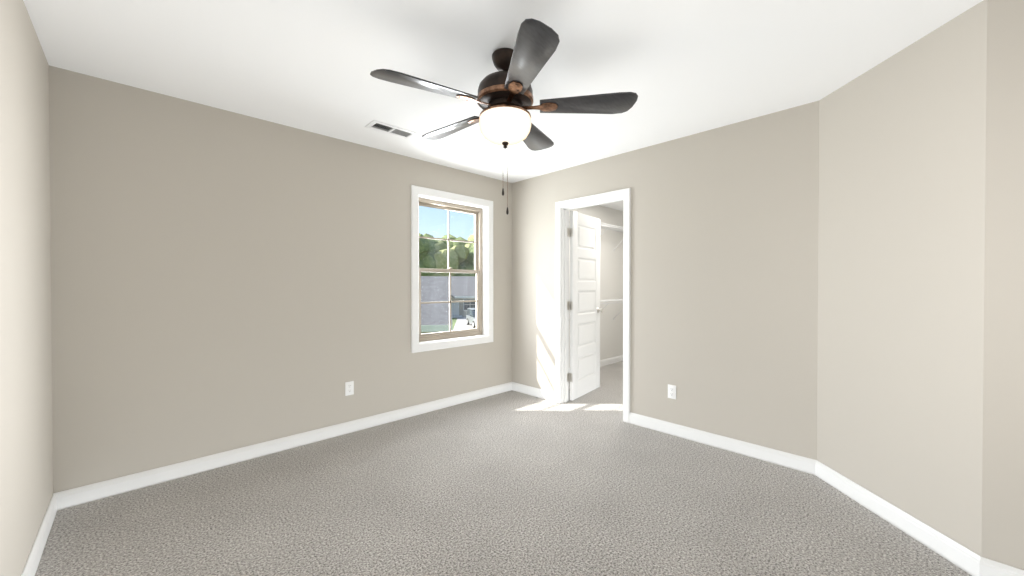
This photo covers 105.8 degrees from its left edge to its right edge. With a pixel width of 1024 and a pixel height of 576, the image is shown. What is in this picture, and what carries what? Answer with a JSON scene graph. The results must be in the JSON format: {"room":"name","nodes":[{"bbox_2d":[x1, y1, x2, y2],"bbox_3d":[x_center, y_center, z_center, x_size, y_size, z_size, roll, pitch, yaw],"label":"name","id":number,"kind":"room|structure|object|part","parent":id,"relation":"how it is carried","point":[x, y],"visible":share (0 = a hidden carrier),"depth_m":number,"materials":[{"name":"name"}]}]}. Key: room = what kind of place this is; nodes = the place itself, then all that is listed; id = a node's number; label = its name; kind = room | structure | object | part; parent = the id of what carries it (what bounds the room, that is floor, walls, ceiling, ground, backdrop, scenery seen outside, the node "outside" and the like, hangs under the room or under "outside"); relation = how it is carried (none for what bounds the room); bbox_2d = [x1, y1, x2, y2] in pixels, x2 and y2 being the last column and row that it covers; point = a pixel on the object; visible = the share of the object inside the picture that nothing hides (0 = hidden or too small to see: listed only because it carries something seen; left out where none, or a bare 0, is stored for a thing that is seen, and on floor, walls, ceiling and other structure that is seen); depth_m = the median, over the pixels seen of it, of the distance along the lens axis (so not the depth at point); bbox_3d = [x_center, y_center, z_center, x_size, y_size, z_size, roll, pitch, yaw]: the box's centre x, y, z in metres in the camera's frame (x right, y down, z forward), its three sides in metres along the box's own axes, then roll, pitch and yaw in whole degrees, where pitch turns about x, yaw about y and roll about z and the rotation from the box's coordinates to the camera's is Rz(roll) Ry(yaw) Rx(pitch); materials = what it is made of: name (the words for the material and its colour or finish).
{"room":"empty bedroom","nodes":[
{"label":"empty bedroom","id":0,"kind":"room"},
{"bbox_2d":[0,0,52,575],"bbox_3d":[-1.231,0.019,0.693,0.140,2.440,3.850,0,1,-44],"label":"wall","id":1,"kind":"structure","parent":0,"point":[26,458],"depth_m":1.60,"materials":[{"name":"beige paint"}]},
{"bbox_2d":[21,492,60,575],"bbox_3d":[-1.176,1.190,0.757,0.015,0.097,3.850,0,1,-44],"label":"baseboard","id":2,"kind":"structure","parent":1,"relation":"attached to","point":[33,560],"depth_m":1.81,"materials":[{"name":"white paint"}]},
{"bbox_2d":[49,65,622,492],"bbox_3d":[-0.252,-0.014,4.426,6.750,2.440,0.144,0,1,-44],"label":"wall","id":3,"kind":"structure","parent":0,"point":[222,280],"depth_m":2.67,"materials":[{"name":"beige paint"}]},
{"bbox_2d":[61,382,512,509],"bbox_3d":[-1.246,1.167,3.364,3.490,0.097,0.015,0,1,-44],"label":"baseboard","id":4,"kind":"structure","parent":3,"relation":"attached to","point":[77,496],"depth_m":2.74,"materials":[{"name":"white paint"}]},
{"bbox_2d":[345,381,353,395],"bbox_3d":[-1.363,0.843,3.252,0.070,0.114,0.008,0,1,-44],"label":"electrical outlet","id":5,"kind":"object","parent":3,"relation":"attached to","point":[349,388],"visible":1,"depth_m":3.25,"materials":[{"name":"white plastic"}]},
{"bbox_2d":[411,185,492,352],"bbox_3d":[-0.606,-0.180,4.026,1.021,1.580,0.097,0,1,-44],"label":"window frame","id":6,"kind":"structure","parent":3,"relation":"in","point":[484,268],"depth_m":3.99,"materials":[{"name":"white paint"}]},
{"bbox_2d":[419,198,482,341],"bbox_3d":[-0.659,-0.181,4.081,0.881,1.440,0.064,0,1,-44],"label":"window unit","id":7,"kind":"structure","parent":6,"relation":"attached to","point":[477,242],"depth_m":4.13,"materials":[{"name":"clear glass"}]},
{"bbox_2d":[569,299,622,319],"bbox_3d":[1.212,0.345,5.545,2.808,0.333,0.304,0,1,-44],"label":"closet shelf","id":8,"kind":"object","parent":3,"relation":"attached to","point":[613,300],"visible":0.23,"depth_m":5.64,"materials":[{"name":"white wood"}]},
{"bbox_2d":[569,216,622,250],"bbox_3d":[1.212,-0.745,5.536,2.808,0.333,0.304,0,1,-44],"label":"closet shelf","id":9,"kind":"object","parent":3,"relation":"attached to","point":[615,227],"visible":0.19,"depth_m":5.72,"materials":[{"name":"white wood"}]},
{"bbox_2d":[569,355,622,372],"bbox_3d":[1.106,1.147,5.650,2.830,0.097,0.015,0,1,-44],"label":"baseboard","id":10,"kind":"structure","parent":3,"relation":"attached to","point":[608,361],"depth_m":6.04,"materials":[{"name":"white paint"}]},
{"bbox_2d":[23,0,982,210],"bbox_3d":[1.138,-1.271,2.986,6.750,0.100,4.130,0,1,-44],"label":"ceiling","id":11,"kind":"structure","parent":0,"point":[682,68],"depth_m":2.04,"materials":[{"name":"white paint"}]},
{"bbox_2d":[365,120,417,138],"bbox_3d":[-0.927,-1.279,2.993,0.360,0.125,0.165,0,1,-44],"label":"ceiling vent","id":12,"kind":"object","parent":11,"relation":"in","point":[395,130],"visible":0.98,"depth_m":3.00,"materials":[{"name":"white metal"}]},
{"bbox_2d":[370,18,637,214],"bbox_3d":[-0.072,-0.799,2.050,1.278,0.828,1.245,0,1,-44],"label":"ceiling fan","id":13,"kind":"object","parent":11,"relation":"hanging from","point":[504,97],"visible":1,"depth_m":1.92,"materials":[{"name":"black wood"}]},
{"bbox_3d":[-0.035,-0.825,2.023,0.272,0.130,0.272,0,1,-44],"label":"lamp shade","id":14,"kind":"part","parent":13,"relation":"part of","materials":[{"name":"white glass"}]},
{"bbox_2d":[35,361,971,575],"bbox_3d":[1.138,1.259,3.008,6.750,0.080,4.130,0,1,-44],"label":"floor","id":15,"kind":"structure","parent":0,"point":[515,483],"depth_m":2.12,"materials":[{"name":"grey carpet"}]},
{"bbox_2d":[512,101,818,459],"bbox_3d":[1.040,-0.006,3.592,0.120,2.440,2.860,0,1,-44],"label":"wall","id":16,"kind":"structure","parent":0,"point":[724,290],"depth_m":2.98,"materials":[{"name":"beige paint"}]},
{"bbox_2d":[513,382,554,401],"bbox_3d":[0.244,1.159,4.325,0.015,0.097,0.634,0,1,-44],"label":"baseboard","id":17,"kind":"structure","parent":16,"relation":"attached to","point":[536,392],"depth_m":4.31,"materials":[{"name":"white paint"}]},
{"bbox_2d":[555,188,630,422],"bbox_3d":[0.809,0.182,3.832,0.120,2.060,0.754,0,1,-44],"label":"door jamb","id":18,"kind":"structure","parent":16,"relation":"in","point":[564,297],"depth_m":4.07,"materials":[{"name":"white paint"}]},
{"bbox_2d":[567,211,603,400],"bbox_3d":[0.803,0.186,4.406,0.741,2.018,0.202,0,1,-44],"label":"closet door","id":19,"kind":"structure","parent":18,"relation":"attached to","point":[583,303],"depth_m":4.33,"materials":[{"name":"white paint"}]},
{"bbox_2d":[668,384,675,398],"bbox_3d":[1.326,0.861,3.214,0.008,0.114,0.070,0,1,-44],"label":"electrical outlet","id":20,"kind":"object","parent":16,"relation":"attached to","point":[671,391],"visible":1,"depth_m":3.21,"materials":[{"name":"white plastic"}]},
{"bbox_2d":[817,0,1023,569],"bbox_3d":[2.203,0.008,1.940,0.756,2.440,1.130,0,1,-44],"label":"wall","id":21,"kind":"structure","parent":0,"point":[920,389],"depth_m":1.82,"materials":[{"name":"beige paint"}]},
{"bbox_2d":[629,412,1023,575],"bbox_3d":[1.629,1.175,2.444,0.651,0.097,2.298,0,1,-44],"label":"baseboard","id":22,"kind":"structure","parent":21,"relation":"attached to","point":[967,560],"depth_m":2.22,"materials":[{"name":"white paint"}]},
{"label":"outside","id":23,"kind":"structure","parent":0,"visible":0},
{"bbox_2d":[452,316,473,330],"bbox_3d":[-51.794,3.547,93.730,350.000,0.360,320.000,0,1,-44],"label":"ground","id":24,"kind":"structure","parent":23,"point":[457,321],"depth_m":40.76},
{"bbox_2d":[419,233,450,275],"bbox_3d":[-17.727,-3.730,77.720,13.290,14.593,10.027,0,1,-44],"label":"tree","id":25,"kind":"object","parent":24,"relation":"on","point":[431,253],"depth_m":74.53,"materials":[{"name":"green plant"}]},
{"bbox_2d":[421,276,452,333],"bbox_3d":[-9.806,1.773,17.431,13.800,4.640,7.240,0,1,-11],"label":"house","id":26,"kind":"structure","parent":24,"relation":"on","point":[431,296],"depth_m":16.34,"materials":[{"name":"white"}]},
{"bbox_2d":[431,241,468,275],"bbox_3d":[-13.420,-3.013,77.744,9.721,13.160,9.369,0,1,-44],"label":"tree","id":27,"kind":"object","parent":24,"relation":"on","point":[455,256],"depth_m":74.71,"materials":[{"name":"green plant"}]},
{"bbox_2d":[442,234,467,247],"bbox_3d":[-16.099,-5.349,99.992,9.292,17.443,11.035,0,1,-44],"label":"tree","id":28,"kind":"object","parent":24,"relation":"on","point":[454,243],"depth_m":97.83,"materials":[{"name":"green plant"}]},
{"bbox_2d":[451,276,475,317],"bbox_3d":[-7.963,1.054,53.937,15.800,5.440,12.820,0,1,-8],"label":"house","id":29,"kind":"structure","parent":24,"relation":"on","point":[457,282],"depth_m":51.31,"materials":[{"name":"white"}]},
{"bbox_2d":[455,250,475,275],"bbox_3d":[-9.260,-2.460,82.077,12.413,11.977,11.523,0,1,-44],"label":"tree","id":30,"kind":"object","parent":24,"relation":"on","point":[469,265],"depth_m":77.68,"materials":[{"name":"green plant"}]},
{"bbox_2d":[460,241,473,265],"bbox_3d":[-7.079,-3.841,83.641,11.526,14.712,9.178,0,1,-44],"label":"tree","id":31,"kind":"object","parent":24,"relation":"on","point":[470,249],"depth_m":80.49,"materials":[{"name":"green plant"}]},
{"bbox_2d":[465,234,473,247],"bbox_3d":[-9.254,-5.150,96.254,10.123,17.110,10.716,0,1,-44],"label":"tree","id":32,"kind":"object","parent":24,"relation":"on","point":[471,237],"depth_m":93.95,"materials":[{"name":"yellow plant"}]},
{"bbox_2d":[466,308,475,327],"bbox_3d":[-3.300,3.026,39.373,2.020,1.770,4.786,0,1,-18],"label":"car","id":33,"kind":"object","parent":24,"relation":"on","point":[470,311],"depth_m":39.06,"materials":[{"name":"grey"}]}
]}

